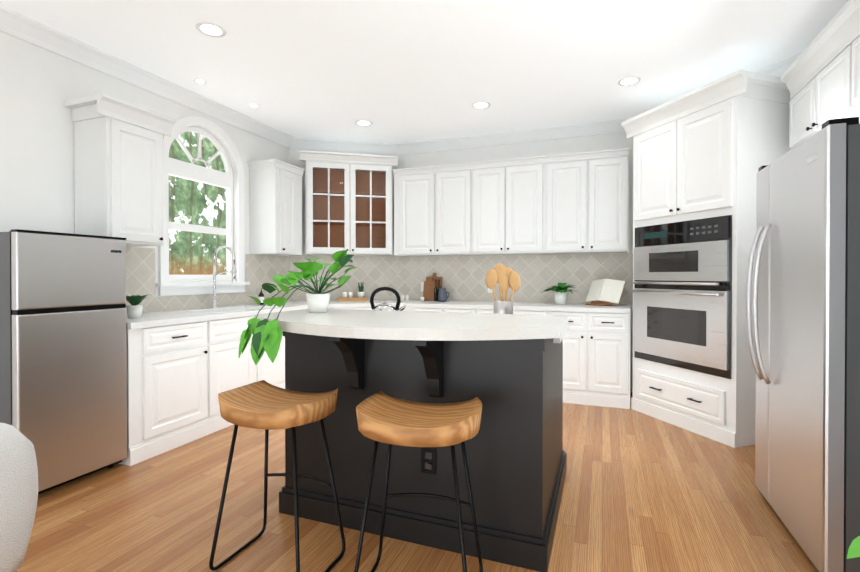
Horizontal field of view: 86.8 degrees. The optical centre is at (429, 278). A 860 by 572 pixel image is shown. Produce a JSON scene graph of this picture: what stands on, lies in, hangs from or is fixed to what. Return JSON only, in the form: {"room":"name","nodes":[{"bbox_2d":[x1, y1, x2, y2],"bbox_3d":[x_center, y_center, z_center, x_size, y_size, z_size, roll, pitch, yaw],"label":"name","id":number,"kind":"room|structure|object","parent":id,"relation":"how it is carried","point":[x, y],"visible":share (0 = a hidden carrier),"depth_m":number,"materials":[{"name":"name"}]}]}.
{"room":"kitchen","nodes":[
{"label":"kitchen","id":0,"kind":"room"},
{"bbox_2d":[0,31,289,296],"bbox_3d":[-2.976,-0.209,1.941,0.140,2.780,7.205,0,0,21],"label":"wall","id":1,"kind":"structure","parent":0,"point":[39,86],"depth_m":2.99,"materials":[{"name":"paint"}]},
{"bbox_2d":[64,93,175,246],"bbox_3d":[-2.191,-0.725,3.249,0.385,0.955,0.535,0,0,21],"label":"upper cabinet","id":2,"kind":"object","parent":1,"relation":"attached to","point":[118,164],"visible":0.96,"depth_m":3.10,"materials":[{"name":"white wood"}]},
{"bbox_2d":[156,116,249,295],"bbox_3d":[-2.074,-0.661,4.160,0.157,1.595,0.990,0,0,21],"label":"window","id":3,"kind":"structure","parent":1,"relation":"in","point":[192,171],"depth_m":4.17,"materials":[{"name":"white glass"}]},
{"bbox_2d":[247,159,304,255],"bbox_3d":[-1.610,-0.726,4.794,0.374,0.935,0.465,0,0,21],"label":"upper cabinet","id":4,"kind":"object","parent":1,"relation":"attached to","point":[276,207],"visible":1,"depth_m":4.64,"materials":[{"name":"white wood"}]},
{"bbox_2d":[0,5,800,154],"bbox_3d":[-0.456,-1.540,1.406,4.991,0.109,7.872,0,0,21],"label":"crown molding","id":5,"kind":"structure","parent":1,"relation":"attached to","point":[23,28],"depth_m":4.29,"materials":[{"name":"white wood"}]},
{"bbox_2d":[287,255,398,302],"bbox_3d":[-1.013,-0.011,5.427,1.047,0.536,0.715,0,0,21],"label":"backsplash","id":6,"kind":"structure","parent":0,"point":[376,272],"depth_m":5.46,"materials":[{"name":"tile"}]},
{"bbox_2d":[290,149,397,255],"bbox_3d":[-1.028,-0.233,5.490,1.268,2.780,0.120,0,0,-14],"label":"wall","id":7,"kind":"structure","parent":0,"point":[295,160],"depth_m":5.32,"materials":[{"name":"paint"}]},
{"bbox_2d":[300,150,397,255],"bbox_3d":[-0.932,-0.841,5.241,1.084,1.120,0.380,0,0,-14],"label":"upper cabinet","id":8,"kind":"object","parent":7,"relation":"attached to","point":[349,202],"visible":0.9,"depth_m":5.19,"materials":[{"name":"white wood"}]},
{"bbox_2d":[16,392,818,571],"bbox_3d":[-0.152,1.216,1.303,6.400,0.060,8.600,0,0,21],"label":"floor","id":9,"kind":"structure","parent":0,"point":[642,492],"depth_m":2.25,"materials":[{"name":"brown wood"}]},
{"bbox_2d":[0,423,37,571],"bbox_3d":[-1.533,0.777,1.248,0.642,0.822,0.694,0,0,21],"label":"boucle chair","id":10,"kind":"object","parent":9,"relation":"on","point":[18,483],"visible":1,"depth_m":1.34,"materials":[{"name":"fabric"}]},
{"bbox_2d":[0,229,126,493],"bbox_3d":[-2.270,0.461,2.675,0.602,1.430,0.570,0,0,21],"label":"fridge","id":11,"kind":"object","parent":9,"relation":"on","point":[63,407],"visible":0.81,"depth_m":2.50,"materials":[{"name":"silver metal"}]},
{"bbox_2d":[119,319,210,465],"bbox_3d":[-2.065,0.742,3.240,0.637,0.859,0.599,0,0,21],"label":"base cabinet","id":12,"kind":"object","parent":9,"relation":"on","point":[186,365],"depth_m":3.08,"materials":[{"name":"wood"}]},
{"bbox_2d":[126,303,307,326],"bbox_3d":[-1.811,0.288,3.892,0.646,0.041,2.014,0,0,21],"label":"countertop","id":13,"kind":"structure","parent":12,"relation":"on","point":[148,317],"depth_m":3.59,"materials":[{"name":"white stone"}]},
{"bbox_2d":[126,295,146,318],"bbox_3d":[-2.048,0.191,3.132,0.222,0.163,0.212,0,0,21],"label":"plant","id":14,"kind":"object","parent":13,"relation":"on","point":[134,309],"visible":0.9,"depth_m":3.12,"materials":[{"name":"green plant"}]},
{"bbox_2d":[211,245,236,307],"bbox_3d":[-1.859,-0.018,4.108,0.235,0.568,0.103,0,0,21],"label":"spring faucet","id":15,"kind":"object","parent":13,"relation":"on","point":[233,271],"visible":1,"depth_m":4.10,"materials":[{"name":"silver metal"}]},
{"bbox_2d":[258,288,263,304],"bbox_3d":[-1.719,0.178,4.630,0.058,0.169,0.056,0,0,21],"label":"soap dispenser","id":16,"kind":"object","parent":13,"relation":"on","point":[261,296],"visible":0.88,"depth_m":4.61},
{"bbox_2d":[211,307,284,432],"bbox_3d":[-1.771,0.737,4.012,0.637,0.859,1.053,0,0,21],"label":"base cabinet","id":17,"kind":"object","parent":9,"relation":"on","point":[229,371],"depth_m":3.64,"materials":[{"name":"wood"}]},
{"bbox_2d":[209,380,345,571],"bbox_3d":[-0.619,0.821,1.886,0.460,0.719,0.350,0,0,21],"label":"stool","id":18,"kind":"object","parent":9,"relation":"on","point":[265,405],"visible":1,"depth_m":1.83,"materials":[{"name":"brown wood"}]},
{"bbox_2d":[399,307,414,310],"bbox_3d":[-0.289,0.729,5.195,0.474,0.859,0.647,0,0,21],"label":"base cabinet","id":19,"kind":"object","parent":9,"relation":"on","point":[406,308],"depth_m":4.84,"materials":[{"name":"wood"}]},
{"bbox_2d":[354,391,482,571],"bbox_3d":[-0.035,0.823,1.707,0.460,0.719,0.350,0,0,14],"label":"stool","id":20,"kind":"object","parent":9,"relation":"on","point":[383,417],"visible":1,"depth_m":1.63,"materials":[{"name":"brown wood"}]},
{"bbox_2d":[279,312,567,571],"bbox_3d":[0.005,0.703,2.451,1.319,0.949,1.220,0,0,21],"label":"kitchen island","id":21,"kind":"object","parent":9,"relation":"on","point":[506,370],"depth_m":2.02,"materials":[{"name":"black wood"}]},
{"bbox_2d":[254,309,567,348],"bbox_3d":[-0.156,0.206,2.130,1.490,0.045,0.785,0,0,21],"label":"island countertop","id":22,"kind":"structure","parent":21,"relation":"on","point":[499,331],"depth_m":1.88,"materials":[{"name":"white stone"}]},
{"bbox_2d":[239,250,357,364],"bbox_3d":[-0.667,0.108,2.297,0.455,0.513,0.824,0,0,21],"label":"potted plant","id":23,"kind":"object","parent":22,"relation":"on","point":[267,336],"visible":1,"depth_m":2.16,"materials":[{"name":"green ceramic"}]},
{"bbox_2d":[486,263,520,313],"bbox_3d":[0.419,0.093,2.597,0.200,0.365,0.110,0,0,21],"label":"utensil crock","id":24,"kind":"object","parent":21,"relation":"on","point":[503,277],"visible":0.83,"depth_m":2.59,"materials":[{"name":"beige wood"}]},
{"bbox_2d":[415,307,478,312],"bbox_3d":[0.255,0.731,4.988,0.691,0.859,0.647,0,0,21],"label":"base cabinet","id":25,"kind":"object","parent":9,"relation":"on","point":[422,309],"depth_m":4.66,"materials":[{"name":"wood"}]},
{"bbox_2d":[479,307,550,314],"bbox_3d":[0.906,0.732,4.741,0.702,0.859,0.647,0,0,21],"label":"base cabinet","id":26,"kind":"object","parent":9,"relation":"on","point":[488,310],"depth_m":4.41,"materials":[{"name":"wood"}]},
{"bbox_2d":[551,311,630,408],"bbox_3d":[1.570,0.734,4.489,0.717,0.859,0.647,0,0,21],"label":"base cabinet","id":27,"kind":"object","parent":9,"relation":"on","point":[596,344],"depth_m":4.16,"materials":[{"name":"wood"}]},
{"bbox_2d":[287,299,630,310],"bbox_3d":[0.132,0.282,4.804,3.631,0.041,1.072,0,0,21],"label":"countertop","id":28,"kind":"structure","parent":27,"relation":"on","point":[412,302],"depth_m":4.67,"materials":[{"name":"white stone"}]},
{"bbox_2d":[338,282,367,300],"bbox_3d":[-0.905,0.149,5.333,0.330,0.217,0.140,0,0,-13],"label":"tray","id":29,"kind":"object","parent":28,"relation":"on","point":[360,293],"visible":1,"depth_m":5.30,"materials":[{"name":"brown wood"}]},
{"bbox_2d":[370,287,405,310],"bbox_3d":[-0.258,0.158,2.769,0.219,0.221,0.167,0,0,21],"label":"kettle","id":30,"kind":"object","parent":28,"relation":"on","point":[385,305],"visible":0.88,"depth_m":2.76,"materials":[{"name":"silver metal"}]},
{"bbox_2d":[401,295,408,300],"bbox_3d":[-0.296,0.224,5.400,0.095,0.065,0.040,0,0,11],"label":"shakers","id":31,"kind":"object","parent":28,"relation":"on","point":[402,297],"visible":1,"depth_m":5.39,"materials":[{"name":"white ceramic"}]},
{"bbox_2d":[421,273,449,301],"bbox_3d":[0.076,0.093,5.255,0.353,0.329,0.246,0,0,21],"label":"cutting board","id":32,"kind":"object","parent":28,"relation":"on","point":[433,290],"visible":0.96,"depth_m":5.31,"materials":[{"name":"brown wood"}]},
{"bbox_2d":[540,283,577,304],"bbox_3d":[1.323,0.151,4.633,0.403,0.223,0.378,0,0,21],"label":"potted plant","id":33,"kind":"object","parent":28,"relation":"on","point":[560,294],"visible":1,"depth_m":4.58,"materials":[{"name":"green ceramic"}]},
{"bbox_2d":[585,279,625,305],"bbox_3d":[1.716,0.130,4.527,0.233,0.266,0.374,0,0,-34],"label":"cookbook stand","id":34,"kind":"object","parent":28,"relation":"on","point":[603,292],"visible":1,"depth_m":4.49,"materials":[{"name":"paper"}]},
{"bbox_2d":[629,70,791,447],"bbox_3d":[2.258,-0.121,3.706,1.081,2.580,1.136,0,0,21],"label":"tall cabinet","id":35,"kind":"object","parent":9,"relation":"on","point":[702,155],"depth_m":3.39,"materials":[{"name":"white wood"}]},
{"bbox_2d":[746,117,859,571],"bbox_3d":[1.934,0.288,2.007,0.786,1.785,0.850,0,0,21],"label":"fridge","id":36,"kind":"object","parent":9,"relation":"on","point":[805,360],"visible":1,"depth_m":1.83,"materials":[{"name":"silver metal"}]},
{"bbox_2d":[847,536,859,558],"bbox_3d":[0.731,0.791,0.536,0.307,0.799,0.260,0,0,21],"label":"pothos","id":37,"kind":"object","parent":9,"relation":"on","point":[854,550],"visible":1,"depth_m":0.68,"materials":[{"name":"green plant"}]},
{"bbox_2d":[0,0,848,143],"bbox_3d":[-0.152,-1.624,1.284,6.400,0.060,8.600,0,0,21],"label":"ceiling","id":38,"kind":"structure","parent":0,"point":[399,71],"depth_m":3.23,"materials":[{"name":"paint"}]},
{"bbox_2d":[194,79,205,83],"bbox_3d":[-1.874,-1.607,3.704,0.096,0.004,0.094,0,0,21],"label":"recessed light","id":39,"kind":"object","parent":38,"relation":"in","point":[199,81],"depth_m":3.70,"materials":[{"name":"white plastic"}]},
{"bbox_2d":[196,22,225,37],"bbox_3d":[-1.410,-1.601,2.928,0.178,0.004,0.178,0,0,12],"label":"recessed light","id":40,"kind":"object","parent":38,"relation":"in","point":[210,29],"depth_m":2.92,"materials":[{"name":"white plastic"}]},
{"bbox_2d":[249,104,258,107],"bbox_3d":[-1.640,-1.610,4.235,0.096,0.004,0.094,0,0,21],"label":"recessed light","id":41,"kind":"object","parent":38,"relation":"in","point":[251,105],"depth_m":4.23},
{"bbox_2d":[355,120,371,125],"bbox_3d":[-0.687,-1.614,4.718,0.178,0.004,0.178,0,0,12],"label":"recessed light","id":42,"kind":"object","parent":38,"relation":"in","point":[362,122],"depth_m":4.72,"materials":[{"name":"white plastic"}]},
{"bbox_2d":[471,102,490,108],"bbox_3d":[0.473,-1.610,4.223,0.178,0.004,0.178,0,0,12],"label":"recessed light","id":43,"kind":"object","parent":38,"relation":"in","point":[478,105],"depth_m":4.23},
{"bbox_2d":[617,77,640,85],"bbox_3d":[1.623,-1.607,3.701,0.178,0.004,0.178,0,0,12],"label":"recessed light","id":44,"kind":"object","parent":38,"relation":"in","point":[628,81],"depth_m":3.70,"materials":[{"name":"white plastic"}]},
{"bbox_2d":[398,132,632,391],"bbox_3d":[0.981,-0.230,5.120,2.905,2.780,0.120,0,0,21],"label":"wall","id":45,"kind":"structure","parent":0,"point":[562,146],"depth_m":4.96,"materials":[{"name":"paint"}]},
{"bbox_2d":[392,162,471,255],"bbox_3d":[0.073,-0.761,5.207,0.927,0.980,0.346,0,0,21],"label":"upper cabinet","id":46,"kind":"object","parent":45,"relation":"attached to","point":[433,204],"depth_m":5.04,"materials":[{"name":"white wood"}]},
{"bbox_2d":[472,156,543,254],"bbox_3d":[0.865,-0.759,4.906,0.767,0.980,0.346,0,0,21],"label":"upper cabinet","id":47,"kind":"object","parent":45,"relation":"attached to","point":[508,194],"depth_m":4.74,"materials":[{"name":"white wood"}]},
{"bbox_2d":[544,148,628,253],"bbox_3d":[1.591,-0.757,4.630,0.786,0.980,0.346,0,0,21],"label":"upper cabinet","id":48,"kind":"object","parent":45,"relation":"attached to","point":[572,203],"depth_m":4.47,"materials":[{"name":"white wood"}]},
{"bbox_3d":[2.396,-0.208,1.775,0.120,2.780,2.672,0,0,21],"label":"wall","id":49,"kind":"structure","parent":0,"visible":0},
{"bbox_2d":[784,12,859,148],"bbox_3d":[2.474,-1.129,2.659,0.356,0.510,0.830,0,0,21],"label":"upper cabinet","id":50,"kind":"object","parent":49,"relation":"attached to","point":[820,77],"depth_m":2.68,"materials":[{"name":"white wood"}]},
{"bbox_2d":[844,0,859,111],"bbox_3d":[2.179,-1.123,1.883,0.356,0.510,0.830,0,0,21],"label":"upper cabinet","id":51,"kind":"object","parent":49,"relation":"attached to","point":[852,13],"depth_m":2.31,"materials":[{"name":"white wood"}]},
{"label":"outside","id":52,"kind":"structure","parent":0,"visible":0},
{"bbox_2d":[169,132,225,274],"bbox_3d":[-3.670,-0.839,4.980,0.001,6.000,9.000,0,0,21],"label":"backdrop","id":53,"kind":"structure","parent":52,"point":[187,240],"depth_m":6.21,"materials":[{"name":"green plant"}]}
]}

